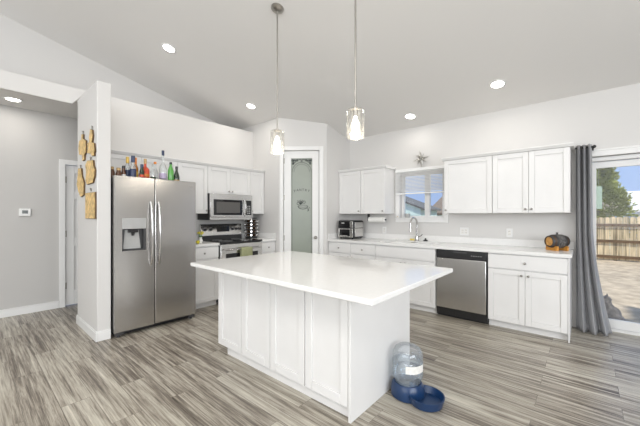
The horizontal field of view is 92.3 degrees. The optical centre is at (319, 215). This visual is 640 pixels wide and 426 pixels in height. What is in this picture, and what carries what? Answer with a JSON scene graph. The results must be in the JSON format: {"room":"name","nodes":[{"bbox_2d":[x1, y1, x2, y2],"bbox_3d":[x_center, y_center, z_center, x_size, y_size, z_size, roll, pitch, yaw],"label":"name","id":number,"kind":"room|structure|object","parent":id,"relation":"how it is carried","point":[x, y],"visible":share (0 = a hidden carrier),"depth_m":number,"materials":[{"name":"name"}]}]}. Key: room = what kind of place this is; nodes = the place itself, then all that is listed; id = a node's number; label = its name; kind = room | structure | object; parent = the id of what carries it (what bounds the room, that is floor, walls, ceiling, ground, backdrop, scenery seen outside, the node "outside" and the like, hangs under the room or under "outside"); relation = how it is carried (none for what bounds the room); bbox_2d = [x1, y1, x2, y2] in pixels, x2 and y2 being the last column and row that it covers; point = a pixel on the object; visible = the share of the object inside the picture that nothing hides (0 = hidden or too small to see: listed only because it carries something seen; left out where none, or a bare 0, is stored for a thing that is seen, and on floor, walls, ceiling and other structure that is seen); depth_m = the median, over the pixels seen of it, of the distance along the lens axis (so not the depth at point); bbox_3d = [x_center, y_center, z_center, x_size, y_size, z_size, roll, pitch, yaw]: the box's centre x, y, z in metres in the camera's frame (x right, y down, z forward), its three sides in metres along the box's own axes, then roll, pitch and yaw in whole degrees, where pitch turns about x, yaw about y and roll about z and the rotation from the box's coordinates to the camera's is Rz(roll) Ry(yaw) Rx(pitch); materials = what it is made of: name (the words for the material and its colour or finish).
{"room":"kitchen","nodes":[
{"label":"kitchen","id":0,"kind":"room"},
{"bbox_2d":[0,104,77,309],"bbox_3d":[-4.615,-0.059,3.422,0.120,2.735,8.130,0,0,41],"label":"wall","id":1,"kind":"structure","parent":0,"point":[32,143],"depth_m":4.15,"materials":[{"name":"grey paint"}]},
{"bbox_2d":[19,209,30,215],"bbox_3d":[-3.932,-0.046,4.098,0.026,0.100,0.117,0,0,41],"label":"thermostat","id":2,"kind":"object","parent":1,"relation":"attached to","point":[22,212],"visible":1,"depth_m":4.09,"materials":[{"name":"white plastic"}]},
{"bbox_2d":[0,301,58,317],"bbox_3d":[-5.466,1.256,2.335,0.014,0.105,5.372,0,0,41],"label":"baseboard","id":3,"kind":"structure","parent":1,"relation":"attached to","point":[9,312],"depth_m":4.12,"materials":[{"name":"white paint"}]},
{"bbox_2d":[59,159,77,307],"bbox_3d":[-3.429,0.251,4.730,0.080,2.115,0.910,0,0,41],"label":"door","id":4,"kind":"structure","parent":1,"relation":"in","point":[68,190],"depth_m":4.46,"materials":[{"name":"white paint"}]},
{"bbox_2d":[78,80,110,331],"bbox_3d":[-2.600,-0.053,3.526,0.850,2.723,0.125,0,0,41],"label":"wall pillar","id":5,"kind":"structure","parent":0,"point":[94,106],"depth_m":3.28,"materials":[{"name":"white paint"}]},
{"bbox_2d":[77,165,84,196],"bbox_3d":[-2.803,-0.409,3.605,0.326,0.382,0.020,0,0,41],"label":"wall plaque","id":6,"kind":"object","parent":5,"relation":"attached to","point":[80,178],"visible":0.99,"depth_m":3.58,"materials":[{"name":"brown wood"}]},
{"bbox_2d":[78,131,86,160],"bbox_3d":[-2.735,-0.804,3.546,0.326,0.352,0.020,0,0,41],"label":"wall plaque","id":7,"kind":"object","parent":5,"relation":"attached to","point":[82,147],"visible":0.99,"depth_m":3.51,"materials":[{"name":"brown wood"}]},
{"bbox_2d":[85,157,95,184],"bbox_3d":[-2.482,-0.492,3.326,0.377,0.296,0.020,0,0,41],"label":"cutting board","id":8,"kind":"object","parent":5,"relation":"attached to","point":[90,167],"visible":1,"depth_m":3.29,"materials":[{"name":"brown wood"}]},
{"bbox_2d":[85,188,96,218],"bbox_3d":[-2.478,-0.134,3.323,0.377,0.332,0.020,0,0,41],"label":"cutting board","id":9,"kind":"object","parent":5,"relation":"attached to","point":[90,198],"visible":1,"depth_m":3.29,"materials":[{"name":"brown wood"}]},
{"bbox_2d":[87,126,95,155],"bbox_3d":[-2.451,-0.797,3.300,0.296,0.336,0.020,0,0,41],"label":"wall plaque","id":10,"kind":"object","parent":5,"relation":"attached to","point":[91,145],"visible":1,"depth_m":3.27,"materials":[{"name":"brown wood"}]},
{"bbox_2d":[76,315,110,341],"bbox_3d":[-2.601,1.256,3.513,0.865,0.105,0.135,0,0,41],"label":"baseboard","id":11,"kind":"structure","parent":5,"relation":"attached to","point":[102,335],"depth_m":3.27,"materials":[{"name":"white paint"}]},
{"bbox_2d":[0,14,217,123],"bbox_3d":[-4.350,-2.536,3.193,0.120,1.968,8.130,0,0,41],"label":"wall","id":12,"kind":"structure","parent":0,"point":[23,51],"depth_m":4.11,"materials":[{"name":"white paint"}]},
{"bbox_2d":[0,69,252,239],"bbox_3d":[-3.881,-0.124,2.787,0.120,2.865,8.130,0,0,41],"label":"wall","id":13,"kind":"structure","parent":0,"point":[136,128],"depth_m":4.51,"materials":[{"name":"white paint"}]},
{"bbox_2d":[111,153,177,179],"bbox_3d":[-2.429,-0.629,4.091,0.362,0.275,0.938,0,0,41],"label":"upper cabinet","id":14,"kind":"object","parent":13,"relation":"attached to","point":[117,160],"visible":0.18,"depth_m":4.06,"materials":[{"name":"white paint"}]},
{"bbox_2d":[111,149,264,172],"bbox_3d":[-1.929,-0.786,4.675,0.351,0.038,2.480,0,0,41],"label":"crown molding","id":15,"kind":"structure","parent":14,"relation":"on","point":[112,150],"depth_m":4.37,"materials":[{"name":"white paint"}]},
{"bbox_2d":[178,162,207,213],"bbox_3d":[-1.972,-0.400,4.618,0.362,0.732,0.452,0,0,41],"label":"upper cabinet","id":16,"kind":"object","parent":13,"relation":"attached to","point":[188,172],"visible":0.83,"depth_m":4.59,"materials":[{"name":"white paint"}]},
{"bbox_2d":[208,166,249,195],"bbox_3d":[-1.566,-0.556,5.087,0.362,0.420,0.783,0,0,41],"label":"upper cabinet","id":17,"kind":"object","parent":13,"relation":"attached to","point":[220,180],"visible":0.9,"depth_m":4.96,"materials":[{"name":"white paint"}]},
{"bbox_2d":[197,193,251,219],"bbox_3d":[-1.531,-0.140,5.056,0.454,0.407,0.778,0,0,41],"label":"microwave oven","id":18,"kind":"object","parent":17,"relation":"attached to","point":[220,206],"visible":0.99,"depth_m":4.88,"materials":[{"name":"silver metal"}]},
{"bbox_2d":[250,172,263,213],"bbox_3d":[-1.211,-0.400,5.497,0.362,0.732,0.298,0,0,41],"label":"upper cabinet","id":19,"kind":"object","parent":13,"relation":"attached to","point":[256,179],"visible":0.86,"depth_m":5.42,"materials":[{"name":"white paint"}]},
{"bbox_2d":[241,118,278,252],"bbox_3d":[-1.180,-0.187,5.745,1.330,2.992,0.100,0,0,41],"label":"wall","id":20,"kind":"structure","parent":0,"point":[265,155],"depth_m":5.45,"materials":[{"name":"white paint"}]},
{"bbox_2d":[279,118,326,254],"bbox_3d":[-0.295,-0.187,5.302,0.826,2.992,0.100,0,0,3],"label":"wall","id":21,"kind":"structure","parent":0,"point":[293,132],"depth_m":5.25,"materials":[{"name":"white paint"}]},
{"bbox_2d":[280,146,323,253],"bbox_3d":[-0.314,0.062,5.242,0.750,2.493,0.112,0,0,3],"label":"door","id":22,"kind":"structure","parent":21,"relation":"in","point":[303,197],"depth_m":5.27,"materials":[{"name":"white paint"}]},
{"bbox_2d":[0,0,639,139],"bbox_3d":[-0.369,-2.524,0.465,10.170,2.231,9.220,0,0,41],"label":"ceiling","id":23,"kind":"structure","parent":0,"point":[436,61],"depth_m":3.51,"materials":[{"name":"white paint"}]},
{"bbox_2d":[3,96,22,101],"bbox_3d":[-3.752,-1.421,3.761,0.180,0.008,0.180,0,0,41],"label":"recessed light","id":24,"kind":"object","parent":23,"relation":"in","point":[13,99],"visible":1,"depth_m":3.75,"materials":[{"name":"white paint"}]},
{"bbox_2d":[161,43,176,52],"bbox_3d":[-1.895,-2.102,3.858,0.180,0.044,0.175,0,0,41],"label":"recessed light","id":25,"kind":"object","parent":23,"relation":"in","point":[167,47],"visible":1,"depth_m":3.85,"materials":[{"name":"white paint"}]},
{"bbox_2d":[245,103,256,108],"bbox_3d":[-1.125,-1.787,5.013,0.180,0.044,0.176,0,0,41],"label":"recessed light","id":26,"kind":"object","parent":23,"relation":"in","point":[249,105],"visible":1,"depth_m":5.00,"materials":[{"name":"white paint"}]},
{"bbox_2d":[271,3,283,149],"bbox_3d":[-0.417,-1.328,3.008,0.138,1.438,0.138,0,0,41],"label":"pendant lamp","id":27,"kind":"object","parent":23,"relation":"hanging from","point":[277,8],"visible":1,"depth_m":3.00,"materials":[{"name":"silver metal"}]},
{"bbox_2d":[273,128,280,136],"bbox_3d":[-0.417,-0.814,3.008,0.080,0.075,0.080,0,0,41],"label":"socket","id":28,"kind":"object","parent":27,"relation":"attached to","point":[277,132],"depth_m":2.99,"materials":[{"name":"silver metal"}]},
{"bbox_2d":[350,0,360,132],"bbox_3d":[0.277,-1.328,2.406,0.138,1.438,0.138,0,0,41],"label":"pendant lamp","id":29,"kind":"object","parent":23,"relation":"hanging from","point":[355,124],"visible":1,"depth_m":2.40,"materials":[{"name":"silver metal"}]},
{"bbox_2d":[350,106,360,116],"bbox_3d":[0.277,-0.814,2.406,0.080,0.075,0.080,0,0,41],"label":"socket","id":30,"kind":"object","parent":29,"relation":"attached to","point":[355,110],"depth_m":2.39,"materials":[{"name":"silver metal"}]},
{"bbox_2d":[404,113,415,118],"bbox_3d":[1.350,-1.488,4.599,0.180,0.044,0.175,0,0,41],"label":"recessed light","id":31,"kind":"object","parent":23,"relation":"in","point":[408,115],"visible":1,"depth_m":4.59,"materials":[{"name":"white paint"}]},
{"bbox_2d":[489,79,505,88],"bbox_3d":[2.087,-1.547,3.616,0.180,0.044,0.176,0,0,41],"label":"recessed light","id":32,"kind":"object","parent":23,"relation":"in","point":[499,83],"visible":1,"depth_m":3.61,"materials":[{"name":"white paint"}]},
{"bbox_2d":[0,302,639,425],"bbox_3d":[-0.392,1.359,0.538,10.300,0.100,9.300,0,0,41],"label":"floor","id":33,"kind":"structure","parent":0,"point":[53,373],"depth_m":2.47,"materials":[{"name":"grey wood"}]},
{"bbox_2d":[111,175,195,336],"bbox_3d":[-2.193,0.436,3.866,0.958,1.745,0.900,0,0,41],"label":"refrigerator","id":34,"kind":"object","parent":33,"relation":"on","point":[153,221],"visible":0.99,"depth_m":3.52,"materials":[{"name":"grey metal"}]},
{"bbox_2d":[111,166,114,176],"bbox_3d":[-2.300,-0.482,3.406,0.054,0.125,0.054,0,0,41],"label":"liquor bottle","id":35,"kind":"object","parent":34,"relation":"on","point":[112,168],"visible":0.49,"depth_m":3.39,"materials":[{"name":"brown glass"}]},
{"bbox_2d":[115,168,121,175],"bbox_3d":[-2.244,-0.477,3.425,0.060,0.115,0.059,0,0,41],"label":"liquor bottle","id":36,"kind":"object","parent":34,"relation":"on","point":[118,170],"visible":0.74,"depth_m":3.41,"materials":[{"name":"brown glass"}]},
{"bbox_2d":[121,166,125,175],"bbox_3d":[-2.228,-0.494,3.489,0.050,0.148,0.050,0,0,41],"label":"liquor bottle","id":37,"kind":"object","parent":34,"relation":"on","point":[123,172],"visible":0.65,"depth_m":3.47,"materials":[{"name":"brown glass"}]},
{"bbox_2d":[125,157,129,176],"bbox_3d":[-2.224,-0.551,3.554,0.062,0.262,0.062,0,0,41],"label":"liquor bottle","id":38,"kind":"object","parent":34,"relation":"on","point":[127,158],"visible":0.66,"depth_m":3.54,"materials":[{"name":"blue glass"}]},
{"bbox_2d":[130,155,135,176],"bbox_3d":[-2.141,-0.554,3.521,0.066,0.268,0.065,0,0,41],"label":"liquor bottle","id":39,"kind":"object","parent":34,"relation":"on","point":[132,171],"visible":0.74,"depth_m":3.50,"materials":[{"name":"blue glass"}]},
{"bbox_2d":[132,158,137,176],"bbox_3d":[-2.166,-0.551,3.607,0.064,0.262,0.063,0,0,41],"label":"liquor bottle","id":40,"kind":"object","parent":34,"relation":"on","point":[135,166],"visible":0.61,"depth_m":3.59,"materials":[{"name":"orange glass"}]},
{"bbox_2d":[139,164,143,177],"bbox_3d":[-2.072,-0.510,3.578,0.052,0.180,0.052,0,0,41],"label":"liquor bottle","id":41,"kind":"object","parent":34,"relation":"on","point":[141,172],"visible":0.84,"depth_m":3.56,"materials":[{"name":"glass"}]},
{"bbox_2d":[143,159,149,177],"bbox_3d":[-2.080,-0.549,3.660,0.092,0.258,0.091,0,0,41],"label":"liquor bottle","id":42,"kind":"object","parent":34,"relation":"on","point":[146,170],"visible":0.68,"depth_m":3.64,"materials":[{"name":"orange"}]},
{"bbox_2d":[159,150,166,178],"bbox_3d":[-1.952,-0.616,3.823,0.088,0.392,0.087,0,0,41],"label":"liquor bottle","id":43,"kind":"object","parent":34,"relation":"on","point":[161,175],"visible":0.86,"depth_m":3.80,"materials":[{"name":"clear glass"}]},
{"bbox_2d":[168,162,173,179],"bbox_3d":[-1.885,-0.548,3.885,0.072,0.256,0.071,0,0,41],"label":"liquor bottle","id":44,"kind":"object","parent":34,"relation":"on","point":[170,169],"visible":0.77,"depth_m":3.86,"materials":[{"name":"green glass"}]},
{"bbox_2d":[174,166,179,180],"bbox_3d":[-1.837,-0.526,3.940,0.074,0.212,0.073,0,0,41],"label":"liquor bottle","id":45,"kind":"object","parent":34,"relation":"on","point":[176,174],"visible":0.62,"depth_m":3.92,"materials":[{"name":"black glass"}]},
{"bbox_2d":[196,246,218,308],"bbox_3d":[-1.855,0.871,4.524,0.662,0.876,0.457,0,0,41],"label":"base cabinet","id":46,"kind":"object","parent":33,"relation":"on","point":[206,280],"visible":0.48,"depth_m":4.37,"materials":[{"name":"white paint"}]},
{"bbox_2d":[196,235,219,246],"bbox_3d":[-1.861,0.368,4.526,0.653,0.128,0.465,0,0,41],"label":"countertop","id":47,"kind":"structure","parent":46,"relation":"on","point":[204,243],"depth_m":4.39,"materials":[{"name":"white stone"}]},
{"bbox_2d":[197,231,203,242],"bbox_3d":[-1.720,0.309,4.427,0.096,0.171,0.086,0,0,41],"label":"flower vase","id":48,"kind":"object","parent":47,"relation":"on","point":[202,232],"visible":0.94,"depth_m":4.41,"materials":[{"name":"white ceramic"}]},
{"bbox_2d":[199,224,261,302],"bbox_3d":[-1.421,0.723,4.961,0.702,1.172,0.762,0,0,41],"label":"electric range","id":49,"kind":"object","parent":33,"relation":"on","point":[229,236],"visible":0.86,"depth_m":4.95,"materials":[{"name":"grey metal"}]},
{"bbox_2d":[203,238,261,243],"bbox_3d":[-1.409,0.399,4.950,0.565,0.028,0.762,0,0,41],"label":"cooktop","id":50,"kind":"object","parent":49,"relation":"in","point":[218,240],"depth_m":4.87,"materials":[{"name":"black glass"}]},
{"bbox_2d":[240,247,252,256],"bbox_3d":[-1.138,0.662,4.766,0.043,0.354,0.206,0,0,41],"label":"dish towel","id":51,"kind":"object","parent":49,"relation":"hanging from","point":[245,251],"visible":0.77,"depth_m":4.75,"materials":[{"name":"green fabric"}]},
{"bbox_2d":[262,241,274,253],"bbox_3d":[-1.099,0.871,5.396,0.662,0.876,0.308,0,0,41],"label":"base cabinet","id":52,"kind":"object","parent":33,"relation":"on","point":[267,247],"visible":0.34,"depth_m":5.21,"materials":[{"name":"white paint"}]},
{"bbox_2d":[242,232,275,241],"bbox_3d":[-1.103,0.368,5.401,0.653,0.128,0.314,0,0,41],"label":"countertop","id":53,"kind":"structure","parent":52,"relation":"on","point":[265,237],"depth_m":5.40,"materials":[{"name":"white stone"}]},
{"bbox_2d":[244,218,257,237],"bbox_3d":[-1.230,0.214,5.504,0.247,0.362,0.247,0,0,41],"label":"spice rack","id":54,"kind":"object","parent":53,"relation":"on","point":[250,223],"visible":0.95,"depth_m":5.44,"materials":[{"name":"black plastic"}]},
{"bbox_2d":[218,272,409,423],"bbox_3d":[-0.114,0.883,2.766,1.552,0.852,0.856,0,0,41],"label":"kitchen island","id":55,"kind":"object","parent":33,"relation":"on","point":[343,355],"visible":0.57,"depth_m":2.25,"materials":[{"name":"white paint"}]},
{"bbox_2d":[191,251,452,305],"bbox_3d":[-0.051,0.440,2.638,1.905,0.032,1.240,0,0,41],"label":"quartz top","id":56,"kind":"object","parent":55,"relation":"on","point":[369,282],"visible":1,"depth_m":2.26,"materials":[{"name":"white stone"}]},
{"bbox_2d":[329,241,350,256],"bbox_3d":[0.512,0.871,5.332,0.459,0.876,0.662,0,0,41],"label":"base cabinet","id":57,"kind":"object","parent":33,"relation":"on","point":[343,249],"visible":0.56,"depth_m":5.09,"materials":[{"name":"white paint"}]},
{"bbox_2d":[328,233,573,257],"bbox_3d":[1.560,0.368,4.432,3.224,0.128,0.653,0,0,41],"label":"countertop","id":58,"kind":"structure","parent":57,"relation":"on","point":[491,245],"depth_m":4.11,"materials":[{"name":"white stone"}]},
{"bbox_2d":[338,220,362,238],"bbox_3d":[0.529,0.236,5.355,0.324,0.318,0.372,0,0,41],"label":"air fryer oven","id":59,"kind":"object","parent":58,"relation":"on","point":[352,229],"visible":1,"depth_m":5.24,"materials":[{"name":"black plastic"}]},
{"bbox_2d":[380,239,444,244],"bbox_3d":[1.373,0.475,4.592,0.780,0.177,0.520,0,0,41],"label":"sink","id":60,"kind":"object","parent":58,"relation":"in","point":[396,240],"visible":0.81,"depth_m":4.63,"materials":[{"name":"white ceramic"}]},
{"bbox_2d":[388,240,413,242],"bbox_3d":[1.226,0.479,4.694,0.340,0.169,0.398,0,0,41],"label":"basin","id":61,"kind":"object","parent":60,"relation":"in","point":[400,241],"depth_m":4.83,"materials":[{"name":"white ceramic"}]},
{"bbox_2d":[412,242,433,243],"bbox_3d":[1.495,0.479,4.461,0.340,0.169,0.398,0,0,41],"label":"basin","id":62,"kind":"object","parent":60,"relation":"in","point":[412,242],"depth_m":4.61,"materials":[{"name":"white ceramic"}]},
{"bbox_2d":[409,217,422,240],"bbox_3d":[1.443,0.201,4.718,0.240,0.370,0.120,0,0,-22],"label":"kitchen faucet","id":63,"kind":"object","parent":58,"relation":"on","point":[412,218],"visible":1,"depth_m":4.74,"materials":[{"name":"silver metal"}]},
{"bbox_2d":[544,232,569,250],"bbox_3d":[2.700,0.292,3.517,0.235,0.204,0.160,0,0,-6],"label":"barrel","id":64,"kind":"object","parent":58,"relation":"on","point":[554,242],"visible":1,"depth_m":3.47,"materials":[{"name":"black wood"}]},
{"bbox_2d":[351,243,375,259],"bbox_3d":[0.859,0.871,5.032,0.455,0.876,0.662,0,0,41],"label":"base cabinet","id":65,"kind":"object","parent":33,"relation":"on","point":[358,250],"visible":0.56,"depth_m":4.80,"materials":[{"name":"white paint"}]},
{"bbox_2d":[376,245,437,313],"bbox_3d":[1.376,0.871,4.584,0.908,0.876,0.662,0,0,41],"label":"base cabinet","id":66,"kind":"object","parent":33,"relation":"on","point":[423,297],"visible":0.41,"depth_m":4.23,"materials":[{"name":"white paint"}]},
{"bbox_2d":[391,364,444,411],"bbox_3d":[0.689,1.123,2.189,0.386,0.367,0.258,0,0,41],"label":"water dispenser","id":67,"kind":"object","parent":33,"relation":"on","point":[407,388],"visible":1,"depth_m":2.15,"materials":[{"name":"blue plastic"}]},
{"bbox_2d":[436,249,488,323],"bbox_3d":[1.955,0.873,4.085,0.612,0.872,0.625,0,0,41],"label":"dishwasher","id":68,"kind":"object","parent":33,"relation":"on","point":[462,293],"visible":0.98,"depth_m":3.82,"materials":[{"name":"silver metal"}]},
{"bbox_2d":[488,252,571,342],"bbox_3d":[2.475,0.871,3.633,0.756,0.876,0.662,0,0,41],"label":"base cabinet","id":69,"kind":"object","parent":33,"relation":"on","point":[527,293],"visible":1,"depth_m":3.38,"materials":[{"name":"white paint"}]},
{"bbox_2d":[327,124,349,254],"bbox_3d":[0.297,-0.129,5.518,0.100,2.875,0.670,0,0,41],"label":"wall","id":70,"kind":"structure","parent":0,"point":[338,145],"depth_m":5.39,"materials":[{"name":"white paint"}]},
{"bbox_2d":[350,83,639,326],"bbox_3d":[3.502,-0.091,3.277,8.000,2.800,0.140,0,0,41],"label":"wall","id":71,"kind":"structure","parent":0,"point":[609,118],"depth_m":4.03,"materials":[{"name":"white paint"}]},
{"bbox_2d":[339,171,360,213],"bbox_3d":[0.608,-0.400,5.448,0.453,0.732,0.362,0,0,41],"label":"upper cabinet","id":72,"kind":"object","parent":71,"relation":"attached to","point":[349,182],"visible":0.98,"depth_m":5.34,"materials":[{"name":"white paint"}]},
{"bbox_2d":[338,165,395,172],"bbox_3d":[0.794,-0.786,5.293,0.939,0.038,0.351,0,0,41],"label":"crown molding","id":73,"kind":"structure","parent":72,"relation":"on","point":[380,166],"depth_m":5.09,"materials":[{"name":"white paint"}]},
{"bbox_2d":[361,168,393,213],"bbox_3d":[0.952,-0.400,5.150,0.452,0.732,0.362,0,0,41],"label":"upper cabinet","id":74,"kind":"object","parent":71,"relation":"attached to","point":[377,185],"visible":1,"depth_m":5.04,"materials":[{"name":"white paint"}]},
{"bbox_2d":[367,214,385,221],"bbox_3d":[0.951,0.038,5.130,0.347,0.142,0.090,0,0,41],"label":"paper towel holder","id":75,"kind":"object","parent":74,"relation":"attached to","point":[369,219],"visible":0.96,"depth_m":5.10,"materials":[{"name":"white paper"}]},
{"bbox_2d":[414,150,427,166],"bbox_3d":[1.568,-0.891,4.783,0.265,0.265,0.115,0,0,41],"label":"starburst ornament","id":76,"kind":"object","parent":71,"relation":"attached to","point":[421,158],"visible":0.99,"depth_m":4.78,"materials":[{"name":"silver metal"}]},
{"bbox_2d":[395,165,448,222],"bbox_3d":[1.615,-0.329,4.871,0.870,0.865,0.146,0,0,41],"label":"window","id":77,"kind":"structure","parent":71,"relation":"in","point":[427,218],"depth_m":4.84,"materials":[{"name":"white paint"}]},
{"bbox_2d":[395,165,443,194],"bbox_3d":[1.561,-0.546,4.809,0.820,0.400,0.038,0,0,41],"label":"window blind","id":78,"kind":"object","parent":77,"relation":"attached to","point":[438,168],"visible":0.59,"depth_m":4.80,"materials":[{"name":"white plastic"}]},
{"bbox_2d":[460,227,468,235],"bbox_3d":[2.072,0.224,4.418,0.118,0.114,0.008,0,0,41],"label":"wall outlet","id":79,"kind":"object","parent":71,"relation":"attached to","point":[463,230],"visible":1,"depth_m":4.41,"materials":[{"name":"white paint"}]},
{"bbox_2d":[362,233,573,248],"bbox_3d":[1.768,0.349,4.672,3.224,0.091,0.018,0,0,41],"label":"backsplash","id":80,"kind":"structure","parent":71,"relation":"attached to","point":[450,239],"depth_m":4.37,"materials":[{"name":"white laminate"}]},
{"bbox_2d":[444,156,492,212],"bbox_3d":[2.049,-0.400,4.199,0.596,0.732,0.362,0,0,41],"label":"upper cabinet","id":81,"kind":"object","parent":71,"relation":"attached to","point":[468,183],"visible":0.99,"depth_m":4.08,"materials":[{"name":"white paint"}]},
{"bbox_2d":[441,142,574,161],"bbox_3d":[2.342,-0.786,3.952,1.426,0.038,0.351,0,0,41],"label":"crown molding","id":82,"kind":"structure","parent":81,"relation":"on","point":[570,144],"depth_m":3.72,"materials":[{"name":"white paint"}]},
{"bbox_2d":[506,228,512,236],"bbox_3d":[2.495,0.224,4.051,0.072,0.114,0.008,0,0,41],"label":"wall outlet","id":83,"kind":"object","parent":71,"relation":"attached to","point":[509,232],"visible":1,"depth_m":4.05,"materials":[{"name":"white paint"}]},
{"bbox_2d":[493,147,570,212],"bbox_3d":[2.566,-0.400,3.752,0.765,0.732,0.362,0,0,41],"label":"upper cabinet","id":84,"kind":"object","parent":71,"relation":"attached to","point":[539,181],"visible":1,"depth_m":3.61,"materials":[{"name":"white paint"}]},
{"bbox_2d":[575,145,639,335],"bbox_3d":[3.828,0.289,3.043,2.000,2.080,0.268,0,0,41],"label":"door","id":85,"kind":"structure","parent":71,"relation":"in","point":[626,327],"depth_m":3.44,"materials":[{"name":"white paint"}]},
{"bbox_2d":[596,186,601,208],"bbox_3d":[3.268,-0.356,3.608,0.063,0.550,0.056,0,0,41],"label":"suncatcher","id":86,"kind":"object","parent":85,"relation":"hanging from","point":[598,188],"visible":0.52,"depth_m":3.62,"materials":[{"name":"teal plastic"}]},
{"bbox_3d":[3.024,-0.769,3.502,0.183,0.055,0.089,0,0,41],"label":"curtain rod","id":87,"kind":"object","parent":85,"relation":"attached to","visible":0},
{"bbox_2d":[576,144,611,335],"bbox_3d":[3.049,0.247,3.426,0.310,2.108,0.189,0,0,41],"label":"curtain","id":88,"kind":"object","parent":87,"relation":"hanging from","point":[591,312],"visible":1,"depth_m":3.46,"materials":[{"name":"grey fabric"}]},
{"label":"outside","id":89,"kind":"structure","parent":0,"visible":0},
{"bbox_2d":[596,228,639,322],"bbox_3d":[22.994,1.519,26.087,70.000,0.180,59.855,0,0,41],"label":"ground","id":90,"kind":"structure","parent":89,"point":[619,279],"depth_m":6.40,"materials":[{"name":"beige concrete"}]},
{"bbox_2d":[406,196,440,215],"bbox_3d":[3.541,-0.081,18.100,6.250,3.020,2.400,0,0,41],"label":"house","id":91,"kind":"structure","parent":90,"relation":"on","point":[414,207],"depth_m":15.78,"materials":[{"name":"teal"}]},
{"bbox_2d":[433,191,624,216],"bbox_3d":[11.286,0.059,17.610,8.400,2.740,5.700,0,0,41],"label":"house","id":92,"kind":"structure","parent":90,"relation":"on","point":[438,204],"depth_m":17.94,"materials":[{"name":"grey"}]},
{"bbox_2d":[596,216,639,261],"bbox_3d":[11.623,0.724,7.918,11.400,1.410,0.152,0,0,41],"label":"wooden fence","id":93,"kind":"object","parent":90,"relation":"on","point":[613,240],"visible":0.25,"depth_m":9.75,"materials":[{"name":"brown wood"}]},
{"bbox_2d":[596,161,639,253],"bbox_3d":[10.639,-0.335,11.825,2.786,3.540,2.692,0,0,34],"label":"juniper tree","id":94,"kind":"object","parent":90,"relation":"on","point":[605,177],"visible":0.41,"depth_m":11.15,"materials":[{"name":"green plant"}]},
{"bbox_2d":[625,191,639,236],"bbox_3d":[24.875,-0.181,20.392,6.500,3.220,6.800,0,0,41],"label":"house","id":95,"kind":"structure","parent":90,"relation":"on","point":[636,194],"depth_m":21.13,"materials":[{"name":"white"}]},
{"bbox_3d":[4.160,1.379,3.273,3.000,0.099,0.505,0,0,41],"label":"step","id":96,"kind":"structure","parent":90,"relation":"on","visible":0},
{"bbox_2d":[603,294,624,320],"bbox_3d":[3.496,1.133,3.675,0.247,0.392,0.253,0,0,41],"label":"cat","id":97,"kind":"object","parent":96,"relation":"on","point":[613,312],"visible":0.34,"depth_m":3.63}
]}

